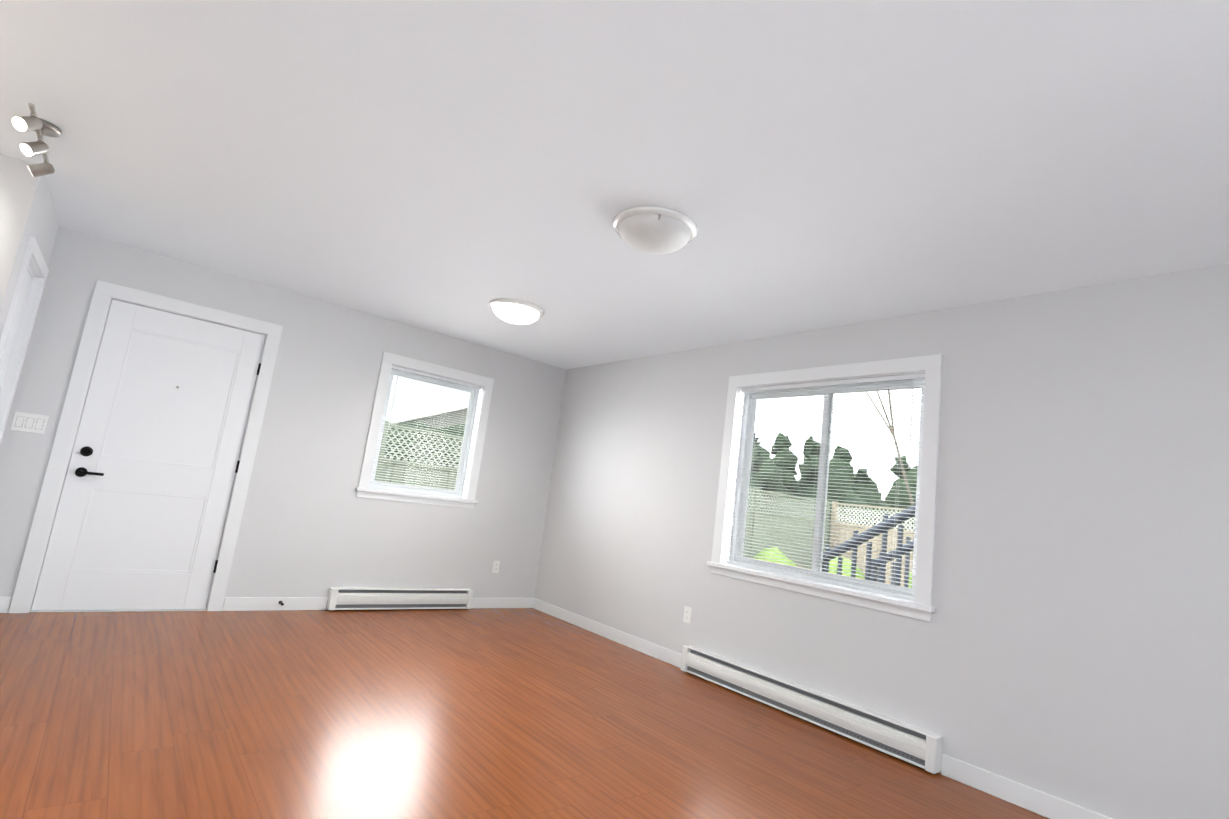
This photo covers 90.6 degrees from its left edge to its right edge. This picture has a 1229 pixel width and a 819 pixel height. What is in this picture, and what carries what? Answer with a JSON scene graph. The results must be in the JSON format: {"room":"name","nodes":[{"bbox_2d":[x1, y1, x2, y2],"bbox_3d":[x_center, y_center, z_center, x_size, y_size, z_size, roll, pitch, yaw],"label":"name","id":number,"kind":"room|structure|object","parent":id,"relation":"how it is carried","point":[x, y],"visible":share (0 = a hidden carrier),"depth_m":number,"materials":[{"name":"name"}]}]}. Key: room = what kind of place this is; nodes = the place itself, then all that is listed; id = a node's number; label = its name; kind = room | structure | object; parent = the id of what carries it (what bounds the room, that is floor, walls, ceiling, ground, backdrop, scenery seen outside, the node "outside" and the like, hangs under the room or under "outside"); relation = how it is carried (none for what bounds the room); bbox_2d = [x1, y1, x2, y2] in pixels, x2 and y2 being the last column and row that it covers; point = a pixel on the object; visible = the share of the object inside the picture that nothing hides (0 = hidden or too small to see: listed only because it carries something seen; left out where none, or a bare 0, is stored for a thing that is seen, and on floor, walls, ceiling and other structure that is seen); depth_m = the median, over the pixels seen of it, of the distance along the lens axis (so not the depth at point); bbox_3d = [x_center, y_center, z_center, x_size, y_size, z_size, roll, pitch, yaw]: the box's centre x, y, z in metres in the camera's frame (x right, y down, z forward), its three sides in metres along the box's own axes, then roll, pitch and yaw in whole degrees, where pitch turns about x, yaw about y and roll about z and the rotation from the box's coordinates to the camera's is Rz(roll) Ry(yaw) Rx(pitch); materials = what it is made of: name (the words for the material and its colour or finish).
{"room":"empty living room","nodes":[
{"label":"empty living room","id":0,"kind":"room"},
{"bbox_2d":[0,154,42,324],"bbox_3d":[-3.350,-0.106,2.713,0.710,2.420,0.100,14,-11,-38],"label":"wall","id":1,"kind":"structure","parent":0,"point":[20,184],"depth_m":3.00,"materials":[{"name":"paint"}]},
{"bbox_2d":[0,175,58,338],"bbox_3d":[-3.518,0.464,3.244,0.100,3.420,0.980,14,-11,-38],"label":"wall","id":2,"kind":"structure","parent":0,"point":[43,228],"depth_m":3.34,"materials":[{"name":"paint"}]},
{"bbox_2d":[0,267,33,390],"bbox_3d":[-3.479,0.160,3.304,0.060,2.020,0.650,14,-11,-38],"label":"closet door","id":3,"kind":"structure","parent":2,"relation":"in","point":[16,321],"depth_m":3.57,"materials":[{"name":"white wood"}]},
{"bbox_2d":[0,236,48,442],"bbox_3d":[-3.474,0.130,3.309,0.118,2.107,0.804,14,-11,-38],"label":"door frame","id":4,"kind":"structure","parent":2,"relation":"attached to","point":[34,261],"depth_m":3.63,"materials":[{"name":"white wood"}]},
{"bbox_2d":[0,226,565,611],"bbox_3d":[-2.572,0.811,4.720,5.010,3.420,0.150,14,-11,-38],"label":"wall","id":5,"kind":"structure","parent":0,"point":[312,525],"depth_m":4.85,"materials":[{"name":"paint"}]},
{"bbox_2d":[10,411,48,433],"bbox_3d":[-3.644,0.083,3.786,0.156,0.116,0.008,14,-11,-38],"label":"light switch","id":6,"kind":"object","parent":5,"relation":"attached to","point":[29,422],"visible":1,"depth_m":3.78,"materials":[{"name":"white plastic"}]},
{"bbox_2d":[8,280,282,612],"bbox_3d":[-3.169,0.299,4.251,1.115,2.135,0.168,14,-11,-38],"label":"door frame","id":7,"kind":"structure","parent":5,"relation":"attached to","point":[105,294],"depth_m":4.04,"materials":[{"name":"white wood"}]},
{"bbox_2d":[31,299,264,609],"bbox_3d":[-3.132,0.341,4.200,0.930,2.026,0.102,14,-11,-38],"label":"entry door","id":8,"kind":"structure","parent":5,"relation":"in","point":[140,517],"depth_m":4.18,"materials":[{"name":"white wood"}]},
{"bbox_2d":[222,597,327,610],"bbox_3d":[-2.551,1.471,4.597,0.703,0.095,0.014,14,-11,-38],"label":"baseboard","id":9,"kind":"structure","parent":5,"relation":"attached to","point":[230,603],"depth_m":4.57,"materials":[{"name":"white wood"}]},
{"bbox_2d":[326,587,473,609],"bbox_3d":[-1.781,1.609,5.170,1.228,0.168,0.082,14,-11,-38],"label":"heater","id":10,"kind":"object","parent":5,"relation":"attached to","point":[352,598],"visible":1,"depth_m":5.11,"materials":[{"name":"white metal"}]},
{"bbox_2d":[355,352,493,508],"bbox_3d":[-1.675,0.215,5.447,1.090,1.233,0.193,14,-11,-38],"label":"window","id":11,"kind":"structure","parent":5,"relation":"in","point":[472,390],"depth_m":5.43,"materials":[{"name":"plastic"}]},
{"bbox_2d":[492,561,499,572],"bbox_3d":[-1.122,1.491,5.757,0.070,0.114,0.008,14,-11,-38],"label":"electrical outlet","id":12,"kind":"object","parent":5,"relation":"attached to","point":[496,565],"visible":1,"depth_m":5.75,"materials":[{"name":"white plastic"}]},
{"bbox_2d":[471,598,531,608],"bbox_3d":[-1.077,1.838,5.772,0.675,0.095,0.017,14,-11,-38],"label":"baseboard","id":13,"kind":"structure","parent":5,"relation":"attached to","point":[477,602],"depth_m":5.77,"materials":[{"name":"white wood"}]},
{"bbox_2d":[0,608,1048,818],"bbox_3d":[-0.204,1.400,1.565,5.010,0.100,7.980,14,-11,-38],"label":"floor","id":14,"kind":"structure","parent":0,"point":[502,713],"depth_m":2.78,"materials":[{"name":"laminate"}]},
{"bbox_2d":[0,0,1228,368],"bbox_3d":[0.109,-1.071,1.946,5.010,0.100,7.980,14,-11,-38],"label":"ceiling","id":15,"kind":"structure","parent":0,"point":[452,168],"depth_m":2.29,"materials":[{"name":"paint"}]},
{"bbox_2d":[11,103,61,177],"bbox_3d":[-2.497,-1.160,2.634,0.120,0.164,0.660,14,-11,-38],"label":"track","id":16,"kind":"object","parent":15,"relation":"attached to","point":[36,124],"visible":1,"depth_m":2.61,"materials":[{"name":"silver metal"}]},
{"bbox_2d":[489,298,543,323],"bbox_3d":[-0.719,-0.688,4.424,0.400,0.108,0.400,14,-11,-38],"label":"ceiling light","id":17,"kind":"object","parent":15,"relation":"attached to","point":[514,311],"visible":1,"depth_m":4.31,"materials":[{"name":"white glass"}]},
{"bbox_2d":[613,206,696,253],"bbox_3d":[0.186,-0.813,2.871,0.400,0.108,0.400,14,-11,-38],"label":"ceiling light","id":18,"kind":"object","parent":15,"relation":"attached to","point":[654,230],"visible":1,"depth_m":2.77,"materials":[{"name":"white glass"}]},
{"bbox_2d":[534,263,1228,818],"bbox_3d":[1.864,0.626,3.184,0.150,2.420,7.830,14,-11,-38],"label":"wall","id":19,"kind":"structure","parent":0,"point":[1070,643],"depth_m":2.96,"materials":[{"name":"paint"}]},
{"bbox_2d":[532,598,681,667],"bbox_3d":[-0.140,1.865,5.177,0.014,0.095,2.115,14,-11,-38],"label":"baseboard","id":20,"kind":"structure","parent":19,"relation":"attached to","point":[669,656],"depth_m":5.02,"materials":[{"name":"white wood"}]},
{"bbox_2d":[683,606,691,623],"bbox_3d":[0.533,1.504,4.450,0.008,0.114,0.070,14,-11,-38],"label":"electrical outlet","id":21,"kind":"object","parent":19,"relation":"attached to","point":[687,615],"visible":1,"depth_m":4.45,"materials":[{"name":"white plastic"}]},
{"bbox_2d":[680,645,942,773],"bbox_3d":[1.052,1.736,3.666,0.082,0.168,1.738,14,-11,-38],"label":"heater","id":22,"kind":"object","parent":19,"relation":"attached to","point":[912,744],"visible":1,"depth_m":3.46,"materials":[{"name":"white metal"}]},
{"bbox_2d":[707,354,942,621],"bbox_3d":[1.304,0.442,3.906,0.193,1.443,1.560,14,-11,-38],"label":"window","id":23,"kind":"structure","parent":19,"relation":"in","point":[828,390],"depth_m":3.83,"materials":[{"name":"plastic"}]},
{"bbox_2d":[941,754,1112,818],"bbox_3d":[2.811,1.677,1.531,0.017,0.095,3.795,14,-11,-38],"label":"baseboard","id":24,"kind":"structure","parent":19,"relation":"attached to","point":[1044,804],"depth_m":2.75,"materials":[{"name":"white wood"}]},
{"label":"outside","id":25,"kind":"structure","parent":0,"visible":0},
{"bbox_3d":[-0.964,3.157,12.142,65.000,0.300,60.000,14,-11,-38],"label":"ground","id":26,"kind":"structure","parent":25,"visible":0},
{"bbox_2d":[384,421,464,479],"bbox_3d":[-4.614,0.732,7.211,13.871,2.479,1.593,14,-11,-38],"label":"hedge","id":27,"kind":"object","parent":26,"relation":"on","point":[434,429],"depth_m":8.44,"materials":[{"name":"green plant"}]},
{"bbox_2d":[385,375,469,428],"bbox_3d":[-7.669,-0.254,13.448,20.000,5.120,9.810,14,-11,-38],"label":"sky","id":28,"kind":"structure","parent":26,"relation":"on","point":[441,423],"depth_m":12.43,"materials":[{"name":"white"}]},
{"bbox_2d":[374,421,831,568],"bbox_3d":[-2.830,1.068,7.260,19.461,1.860,0.100,14,-11,-38],"label":"fence","id":29,"kind":"object","parent":26,"relation":"on","point":[751,528],"depth_m":11.54,"materials":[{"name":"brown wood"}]},
{"bbox_2d":[748,501,915,587],"bbox_3d":[3.897,0.722,5.418,3.900,3.653,9.550,14,-11,-38],"label":"railing","id":30,"kind":"object","parent":26,"relation":"on","point":[883,550],"depth_m":5.65,"materials":[{"name":"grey wood"}]},
{"bbox_2d":[747,432,917,587],"bbox_3d":[6.194,1.799,12.932,22.436,5.650,8.794,14,-11,-38],"label":"trees","id":31,"kind":"object","parent":26,"relation":"on","point":[774,474],"depth_m":15.30,"materials":[{"name":"green plant"}]},
{"bbox_2d":[829,501,914,585],"bbox_3d":[9.466,2.620,7.236,0.100,1.860,15.241,14,-11,-38],"label":"fence","id":32,"kind":"object","parent":26,"relation":"on","point":[863,544],"depth_m":12.57,"materials":[{"name":"brown wood"}]},
{"bbox_2d":[866,390,914,517],"bbox_3d":[3.642,0.497,7.394,3.281,4.630,3.356,14,-11,-38],"label":"blossom tree","id":33,"kind":"object","parent":26,"relation":"on","point":[892,431],"depth_m":7.32,"materials":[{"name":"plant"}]}
]}

